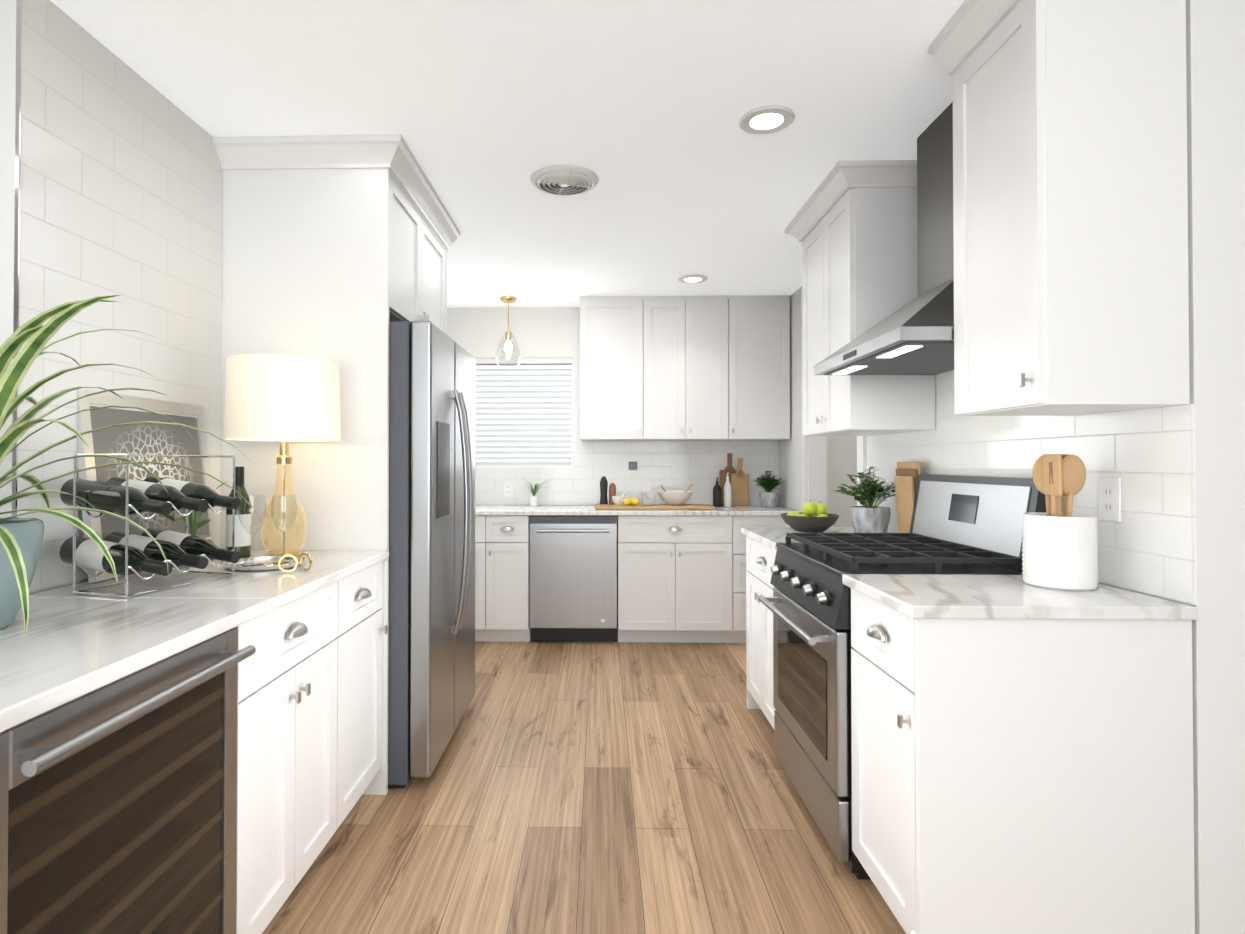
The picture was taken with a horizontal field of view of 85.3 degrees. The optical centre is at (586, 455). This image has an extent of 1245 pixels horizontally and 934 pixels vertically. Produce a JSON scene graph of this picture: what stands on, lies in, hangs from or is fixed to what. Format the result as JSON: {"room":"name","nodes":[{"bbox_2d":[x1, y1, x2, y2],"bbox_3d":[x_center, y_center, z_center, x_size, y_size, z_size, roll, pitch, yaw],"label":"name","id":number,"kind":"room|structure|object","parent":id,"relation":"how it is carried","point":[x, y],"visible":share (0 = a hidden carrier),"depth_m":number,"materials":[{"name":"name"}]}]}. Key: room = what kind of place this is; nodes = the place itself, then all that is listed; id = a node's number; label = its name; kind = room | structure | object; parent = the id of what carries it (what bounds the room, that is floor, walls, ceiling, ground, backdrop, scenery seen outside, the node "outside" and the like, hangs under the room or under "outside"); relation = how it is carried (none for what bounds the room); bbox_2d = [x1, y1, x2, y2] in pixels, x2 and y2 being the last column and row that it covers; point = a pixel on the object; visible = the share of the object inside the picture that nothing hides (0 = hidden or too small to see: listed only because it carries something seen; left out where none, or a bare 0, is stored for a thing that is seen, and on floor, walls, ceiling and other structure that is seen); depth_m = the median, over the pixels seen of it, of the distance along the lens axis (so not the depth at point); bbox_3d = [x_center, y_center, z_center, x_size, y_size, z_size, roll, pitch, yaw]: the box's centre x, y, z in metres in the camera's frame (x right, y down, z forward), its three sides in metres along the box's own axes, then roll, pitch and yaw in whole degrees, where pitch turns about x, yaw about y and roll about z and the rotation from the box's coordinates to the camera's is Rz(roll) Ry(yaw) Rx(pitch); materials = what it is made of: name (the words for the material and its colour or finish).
{"room":"kitchen","nodes":[
{"label":"kitchen","id":0,"kind":"room"},
{"bbox_2d":[0,0,87,593],"bbox_3d":[-1.422,0.056,3.499,0.120,2.440,3.700,0,-1,1],"label":"wall","id":1,"kind":"structure","parent":0,"point":[7,90],"depth_m":1.66,"materials":[{"name":"paint"}]},
{"bbox_2d":[12,0,21,517],"bbox_3d":[-1.398,-0.420,1.655,0.010,1.528,0.004,0,-1,1],"label":"trim","id":2,"kind":"structure","parent":1,"relation":"attached to","point":[17,188],"depth_m":1.66,"materials":[{"name":"white wood"}]},
{"bbox_2d":[17,0,222,592],"bbox_3d":[-1.389,-0.415,2.100,0.008,1.528,0.887,0,-1,1],"label":"wall tile","id":3,"kind":"structure","parent":1,"relation":"attached to","point":[121,182],"depth_m":1.95,"materials":[{"name":"white tile"}]},
{"bbox_2d":[50,0,1020,307],"bbox_3d":[-0.025,-1.207,1.893,8.400,0.050,7.237,0,-1,1],"label":"ceiling","id":4,"kind":"structure","parent":0,"point":[488,108],"depth_m":2.25,"materials":[{"name":"paint"}]},
{"bbox_2d":[496,296,519,367],"bbox_3d":[-0.567,-0.891,4.914,0.176,0.514,0.176,0,-1,1],"label":"pendant light","id":5,"kind":"object","parent":4,"relation":"hanging from","point":[508,334],"visible":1,"depth_m":4.89,"materials":[{"name":"clear glass"}]},
{"bbox_2d":[530,165,598,195],"bbox_3d":[-0.093,-1.158,2.865,0.292,0.025,0.292,0,-1,1],"label":"ceiling vent","id":6,"kind":"object","parent":4,"relation":"in","point":[564,180],"visible":1,"depth_m":2.82,"materials":[{"name":"grey plastic"}]},
{"bbox_2d":[678,275,707,283],"bbox_3d":[0.696,-1.148,4.398,0.190,0.010,0.190,0,-1,1],"label":"recessed light","id":7,"kind":"object","parent":4,"relation":"in","point":[690,279],"visible":1,"depth_m":4.39,"materials":[{"name":"white plastic"}]},
{"bbox_2d":[739,105,794,134],"bbox_3d":[0.631,-1.171,2.359,0.190,0.010,0.190,0,-1,1],"label":"recessed light","id":8,"kind":"object","parent":4,"relation":"in","point":[769,119],"visible":1,"depth_m":2.35,"materials":[{"name":"white plastic"}]},
{"bbox_2d":[262,639,905,933],"bbox_3d":[-0.025,1.283,1.865,8.400,0.050,7.237,0,-1,1],"label":"floor","id":9,"kind":"structure","parent":0,"point":[617,787],"depth_m":2.31,"materials":[{"name":"brown wood"}]},
{"bbox_2d":[0,627,255,933],"bbox_3d":[-1.056,0.811,1.196,0.649,0.872,0.634,0,-1,1],"label":"beverage cooler","id":10,"kind":"object","parent":9,"relation":"on","point":[118,805],"visible":0.92,"depth_m":1.17,"materials":[{"name":"brown glass"}]},
{"bbox_2d":[236,575,351,933],"bbox_3d":[-1.081,0.818,1.836,0.610,0.880,0.637,0,-1,1],"label":"base cabinet","id":11,"kind":"object","parent":9,"relation":"on","point":[309,718],"depth_m":1.77,"materials":[{"name":"paint"}]},
{"bbox_2d":[0,550,388,731],"bbox_3d":[-1.125,0.356,1.310,0.725,0.030,2.438,0,-1,1],"label":"countertop","id":12,"kind":"structure","parent":11,"relation":"on","point":[71,646],"depth_m":1.40,"materials":[{"name":"stone"}]},
{"bbox_2d":[0,295,264,638],"bbox_3d":[-1.220,0.010,1.344,1.008,0.662,0.991,0,-1,1],"label":"pot plant","id":13,"kind":"object","parent":12,"relation":"on","point":[21,540],"visible":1,"depth_m":1.31,"materials":[{"name":"green plant"}]},
{"bbox_2d":[77,389,216,582],"bbox_3d":[-1.365,0.086,2.130,0.077,0.529,0.580,0,-1,1],"label":"framed art","id":14,"kind":"object","parent":12,"relation":"on","point":[154,439],"visible":0.48,"depth_m":2.07,"materials":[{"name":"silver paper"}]},
{"bbox_2d":[60,453,240,596],"bbox_3d":[-1.156,0.172,1.817,0.316,0.346,0.337,0,-1,16],"label":"wine rack","id":15,"kind":"object","parent":12,"relation":"on","point":[131,554],"visible":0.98,"depth_m":1.74,"materials":[{"name":"silver metal"}]},
{"bbox_2d":[162,481,228,567],"bbox_3d":[-1.233,0.214,2.116,0.150,0.270,0.204,0,-1,1],"label":"pothos plant","id":16,"kind":"object","parent":12,"relation":"on","point":[192,522],"visible":0.29,"depth_m":2.13,"materials":[{"name":"green plant"}]},
{"bbox_2d":[226,466,250,558],"bbox_3d":[-1.161,0.194,2.254,0.076,0.314,0.076,0,-1,1],"label":"wine bottle","id":17,"kind":"object","parent":12,"relation":"on","point":[242,542],"visible":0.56,"depth_m":2.23,"materials":[{"name":"green glass"}]},
{"bbox_2d":[224,495,305,570],"bbox_3d":[-1.014,0.238,2.135,0.237,0.222,0.236,0,-1,1],"label":"tray","id":18,"kind":"object","parent":12,"relation":"on","point":[263,563],"visible":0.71,"depth_m":2.13,"materials":[{"name":"silver metal"}]},
{"bbox_2d":[224,354,340,556],"bbox_3d":[-1.045,0.006,2.334,0.370,0.691,0.370,0,-1,1],"label":"table lamp","id":19,"kind":"object","parent":12,"relation":"on","point":[284,400],"visible":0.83,"depth_m":2.19,"materials":[{"name":"white fabric"}]},
{"bbox_2d":[278,552,311,572],"bbox_3d":[-0.865,0.320,2.018,0.086,0.056,0.066,0,-1,1],"label":"rings","id":20,"kind":"object","parent":12,"relation":"on","point":[296,562],"visible":1,"depth_m":2.00,"materials":[{"name":"gold metal"}]},
{"bbox_2d":[213,135,459,794],"bbox_3d":[-1.019,0.051,2.987,0.704,2.439,1.045,0,-1,1],"label":"surround","id":21,"kind":"object","parent":9,"relation":"on","point":[334,249],"visible":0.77,"depth_m":2.54,"materials":[{"name":"paint"}]},
{"bbox_2d":[352,561,386,807],"bbox_3d":[-1.071,0.823,2.280,0.610,0.880,0.487,0,-1,1],"label":"base cabinet","id":22,"kind":"object","parent":9,"relation":"on","point":[367,629],"depth_m":2.36,"materials":[{"name":"paint"}]},
{"bbox_2d":[388,321,475,787],"bbox_3d":[-0.929,0.381,3.015,0.848,1.779,0.915,0,-1,1],"label":"refrigerator","id":23,"kind":"object","parent":9,"relation":"on","point":[431,598],"visible":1,"depth_m":2.56,"materials":[{"name":"silver metal"}]},
{"bbox_2d":[475,515,494,640],"bbox_3d":[-0.969,0.852,4.899,0.700,0.880,0.602,0,-1,1],"label":"base cabinet","id":24,"kind":"object","parent":9,"relation":"on","point":[484,524],"depth_m":4.59,"materials":[{"name":"paint"}]},
{"bbox_2d":[495,515,530,641],"bbox_3d":[-0.560,0.852,4.890,0.353,0.880,0.602,0,-1,1],"label":"base cabinet","id":25,"kind":"object","parent":9,"relation":"on","point":[512,532],"depth_m":4.60,"materials":[{"name":"paint"}]},
{"bbox_2d":[529,515,616,641],"bbox_3d":[-0.082,0.852,4.831,0.595,0.872,0.636,0,-1,1],"label":"dishwasher","id":26,"kind":"object","parent":9,"relation":"on","point":[573,582],"visible":1,"depth_m":4.57,"materials":[{"name":"silver metal"}]},
{"bbox_2d":[617,516,734,642],"bbox_3d":[0.610,0.851,4.864,0.774,0.880,0.602,0,-1,1],"label":"base cabinet","id":27,"kind":"object","parent":9,"relation":"on","point":[681,579],"depth_m":4.57,"materials":[{"name":"paint"}]},
{"bbox_2d":[475,505,800,515],"bbox_3d":[0.071,0.396,4.871,2.779,0.030,0.622,0,-1,1],"label":"countertop","id":28,"kind":"structure","parent":27,"relation":"on","point":[578,510],"depth_m":4.58,"materials":[{"name":"stone"}]},
{"bbox_2d":[522,477,549,505],"bbox_3d":[-0.376,0.268,5.079,0.271,0.229,0.209,0,-1,1],"label":"potted plant","id":29,"kind":"object","parent":28,"relation":"on","point":[533,499],"visible":1,"depth_m":5.06,"materials":[{"name":"green plant"}]},
{"bbox_2d":[595,504,714,509],"bbox_3d":[0.482,0.369,4.856,0.840,0.022,0.300,0,-1,1],"label":"cutting board","id":30,"kind":"object","parent":28,"relation":"on","point":[672,507],"visible":0.98,"depth_m":4.71,"materials":[{"name":"brown wood"}]},
{"bbox_2d":[600,476,615,503],"bbox_3d":[0.161,0.256,4.964,0.123,0.205,0.078,0,-1,1],"label":"pepper grinder","id":31,"kind":"object","parent":30,"relation":"on","point":[603,489],"visible":0.92,"depth_m":4.94,"materials":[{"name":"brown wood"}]},
{"bbox_2d":[612,490,626,504],"bbox_3d":[0.243,0.305,4.882,0.110,0.103,0.110,0,-1,1],"label":"bowl","id":32,"kind":"object","parent":30,"relation":"on","point":[617,500],"visible":0.83,"depth_m":4.84,"materials":[{"name":"white ceramic"}]},
{"bbox_2d":[623,498,638,505],"bbox_3d":[0.318,0.330,4.800,0.120,0.052,0.102,0,-1,1],"label":"lemons","id":33,"kind":"object","parent":30,"relation":"on","point":[630,501],"visible":1,"depth_m":4.76,"materials":[{"name":"yellow food"}]},
{"bbox_2d":[642,493,656,504],"bbox_3d":[0.452,0.310,4.833,0.100,0.085,0.110,0,-1,1],"label":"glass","id":34,"kind":"object","parent":30,"relation":"on","point":[646,500],"visible":1,"depth_m":4.80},
{"bbox_2d":[657,484,692,504],"bbox_3d":[0.642,0.280,4.864,0.260,0.154,0.260,0,-1,1],"label":"mixing bowl","id":35,"kind":"object","parent":30,"relation":"on","point":[675,497],"visible":1,"depth_m":4.79,"materials":[{"name":"white ceramic"}]},
{"bbox_2d":[713,477,721,506],"bbox_3d":[0.977,0.273,5.027,0.063,0.218,0.063,1,-1,-44],"label":"soap bottle","id":36,"kind":"object","parent":28,"relation":"on","point":[717,502],"depth_m":5.00,"materials":[{"name":"black glass"}]},
{"bbox_2d":[724,473,731,506],"bbox_3d":[1.057,0.255,5.033,0.059,0.253,0.059,1,-1,-44],"label":"soap bottle","id":37,"kind":"object","parent":28,"relation":"on","point":[727,487],"depth_m":5.01,"materials":[{"name":"white plastic"}]},
{"bbox_2d":[719,453,748,505],"bbox_3d":[1.120,0.183,5.107,0.215,0.399,0.067,0,-1,1],"label":"boards","id":38,"kind":"object","parent":28,"relation":"on","point":[739,480],"visible":0.88,"depth_m":5.10,"materials":[{"name":"brown wood"}]},
{"bbox_2d":[754,471,784,507],"bbox_3d":[1.351,0.247,4.971,0.225,0.268,0.204,0,-1,1],"label":"potted plant","id":39,"kind":"object","parent":28,"relation":"on","point":[768,484],"visible":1,"depth_m":4.93,"materials":[{"name":"plant"}]},
{"bbox_2d":[746,536,776,728],"bbox_3d":[1.099,0.832,3.077,0.647,0.879,0.655,0,-1,1],"label":"base cabinet","id":40,"kind":"object","parent":9,"relation":"on","point":[760,559],"visible":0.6,"depth_m":3.13,"materials":[{"name":"paint"}]},
{"bbox_2d":[741,527,888,549],"bbox_3d":[1.100,0.376,3.088,0.645,0.030,0.667,0,-1,1],"label":"countertop","id":41,"kind":"structure","parent":40,"relation":"on","point":[770,537],"depth_m":3.16,"materials":[{"name":"stone"}]},
{"bbox_2d":[780,500,838,531],"bbox_3d":[1.071,0.287,3.233,0.270,0.150,0.270,0,-1,1],"label":"fruit bowl","id":42,"kind":"object","parent":41,"relation":"on","point":[813,517],"visible":1,"depth_m":3.17,"materials":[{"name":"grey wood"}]},
{"bbox_2d":[833,467,895,532],"bbox_3d":[1.300,0.205,3.053,0.316,0.309,0.261,0,-1,1],"label":"potted plant","id":43,"kind":"object","parent":41,"relation":"on","point":[868,518],"visible":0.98,"depth_m":3.02,"materials":[{"name":"plant"}]},
{"bbox_2d":[894,462,920,532],"bbox_3d":[1.367,0.193,2.868,0.062,0.330,0.200,0,-1,1],"label":"cutting boards","id":44,"kind":"object","parent":41,"relation":"on","point":[906,476],"visible":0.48,"depth_m":2.84,"materials":[{"name":"brown wood"}]},
{"bbox_2d":[735,516,789,642],"bbox_3d":[1.200,0.851,4.850,0.522,0.880,0.602,0,-1,1],"label":"base cabinet","id":45,"kind":"object","parent":9,"relation":"on","point":[740,521],"depth_m":4.56,"materials":[{"name":"paint"}]},
{"bbox_2d":[758,474,1045,879],"bbox_3d":[1.043,0.668,2.365,0.724,1.190,0.766,0,-1,1],"label":"stove","id":46,"kind":"object","parent":9,"relation":"on","point":[964,524],"visible":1,"depth_m":2.21,"materials":[{"name":"silver metal"}]},
{"bbox_2d":[851,588,1194,933],"bbox_3d":[1.069,0.817,1.754,0.647,0.879,0.441,0,-1,1],"label":"base cabinet","id":47,"kind":"object","parent":9,"relation":"on","point":[1022,776],"visible":0.94,"depth_m":1.55,"materials":[{"name":"paint"}]},
{"bbox_2d":[842,574,1197,619],"bbox_3d":[1.071,0.361,1.757,0.645,0.030,0.445,0,-1,1],"label":"countertop","id":48,"kind":"structure","parent":47,"relation":"on","point":[941,596],"depth_m":1.61,"materials":[{"name":"stone"}]},
{"bbox_2d":[1022,454,1097,590],"bbox_3d":[1.258,0.171,1.795,0.166,0.350,0.164,0,-1,1],"label":"utensil crock","id":49,"kind":"object","parent":48,"relation":"on","point":[1060,546],"visible":1,"depth_m":1.75,"materials":[{"name":"white ceramic"}]},
{"bbox_2d":[447,307,856,526],"bbox_3d":[0.904,0.075,5.237,4.693,2.440,0.120,0,-1,1],"label":"wall","id":50,"kind":"structure","parent":0,"point":[545,332],"depth_m":5.21,"materials":[{"name":"paint"}]},
{"bbox_2d":[475,358,572,467],"bbox_3d":[-0.606,-0.329,5.261,1.006,0.852,0.089,0,-1,1],"label":"window blind","id":51,"kind":"object","parent":50,"relation":"attached to","point":[524,414],"visible":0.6,"depth_m":5.26,"materials":[{"name":"white plastic"}]},
{"bbox_2d":[580,296,651,440],"bbox_3d":[0.216,-0.630,5.020,0.514,1.033,0.340,0,-1,1],"label":"upper cabinet","id":52,"kind":"object","parent":50,"relation":"attached to","point":[616,331],"depth_m":4.86,"materials":[{"name":"paint"}]},
{"bbox_2d":[475,441,777,504],"bbox_3d":[0.078,0.137,5.191,2.783,0.494,0.008,0,-1,1],"label":"wall tile","id":53,"kind":"structure","parent":50,"relation":"attached to","point":[678,465],"depth_m":5.18,"materials":[{"name":"white tile"}]},
{"bbox_2d":[503,482,512,496],"bbox_3d":[-0.601,0.265,5.196,0.075,0.118,0.008,0,-1,1],"label":"electrical outlet","id":54,"kind":"object","parent":53,"relation":"attached to","point":[507,489],"visible":1,"depth_m":5.19,"materials":[{"name":"white plastic"}]},
{"bbox_2d":[628,461,637,470],"bbox_3d":[0.359,0.079,5.177,0.080,0.075,0.008,0,-1,1],"label":"switch","id":55,"kind":"object","parent":53,"relation":"attached to","point":[632,465],"visible":1,"depth_m":5.17,"materials":[{"name":"white plastic"}]},
{"bbox_2d":[652,296,739,440],"bbox_3d":[0.718,-0.631,5.009,0.727,1.033,0.340,0,-1,1],"label":"upper cabinet","id":56,"kind":"object","parent":50,"relation":"attached to","point":[684,368],"depth_m":4.84,"materials":[{"name":"paint"}]},
{"bbox_2d":[740,295,789,440],"bbox_3d":[1.214,-0.631,4.998,0.498,1.033,0.340,0,-1,1],"label":"upper cabinet","id":57,"kind":"object","parent":50,"relation":"attached to","point":[764,319],"depth_m":4.83,"materials":[{"name":"paint"}]},
{"bbox_2d":[779,286,1153,596],"bbox_3d":[1.500,0.055,3.415,0.120,2.440,3.497,0,-1,1],"label":"wall","id":58,"kind":"structure","parent":0,"point":[790,489],"depth_m":4.76,"materials":[{"name":"paint"}]},
{"bbox_2d":[801,329,866,512],"bbox_3d":[1.504,0.214,3.995,0.138,2.135,1.070,0,-1,1],"label":"trim","id":59,"kind":"structure","parent":58,"relation":"attached to","point":[814,466],"depth_m":4.43,"materials":[{"name":"paint"}]},
{"bbox_2d":[785,160,935,435],"bbox_3d":[1.218,-0.634,3.070,0.408,1.067,0.796,0,-1,1],"label":"upper cabinet","id":60,"kind":"object","parent":58,"relation":"attached to","point":[859,259],"visible":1,"depth_m":2.75,"materials":[{"name":"paint"}]},
{"bbox_2d":[814,102,953,374],"bbox_3d":[1.159,-0.749,2.343,0.491,0.853,0.794,0,-1,1],"label":"range hood","id":61,"kind":"object","parent":58,"relation":"attached to","point":[915,336],"visible":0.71,"depth_m":2.31,"materials":[{"name":"silver metal"}]},
{"bbox_2d":[868,370,1195,604],"bbox_3d":[1.415,-0.121,2.491,0.008,0.949,1.878,0,-1,1],"label":"wall tile","id":62,"kind":"structure","parent":58,"relation":"attached to","point":[1146,545],"depth_m":1.79,"materials":[{"name":"white tile"}]},
{"bbox_2d":[1099,477,1121,522],"bbox_3d":[1.391,0.117,1.793,0.008,0.118,0.075,0,-1,1],"label":"outlet","id":63,"kind":"object","parent":62,"relation":"attached to","point":[1110,499],"visible":1,"depth_m":1.79,"materials":[{"name":"white plastic"}]},
{"bbox_2d":[928,0,1189,415],"bbox_3d":[1.188,-0.650,1.717,0.408,1.067,0.447,0,-1,1],"label":"upper cabinet","id":64,"kind":"object","parent":58,"relation":"attached to","point":[1070,228],"visible":1,"depth_m":1.56,"materials":[{"name":"paint"}]},
{"bbox_2d":[1154,0,1244,933],"bbox_3d":[2.784,0.034,1.577,2.770,2.440,0.120,0,-1,1],"label":"wall","id":65,"kind":"structure","parent":0,"point":[1215,54],"depth_m":1.55,"materials":[{"name":"paint"}]}
]}

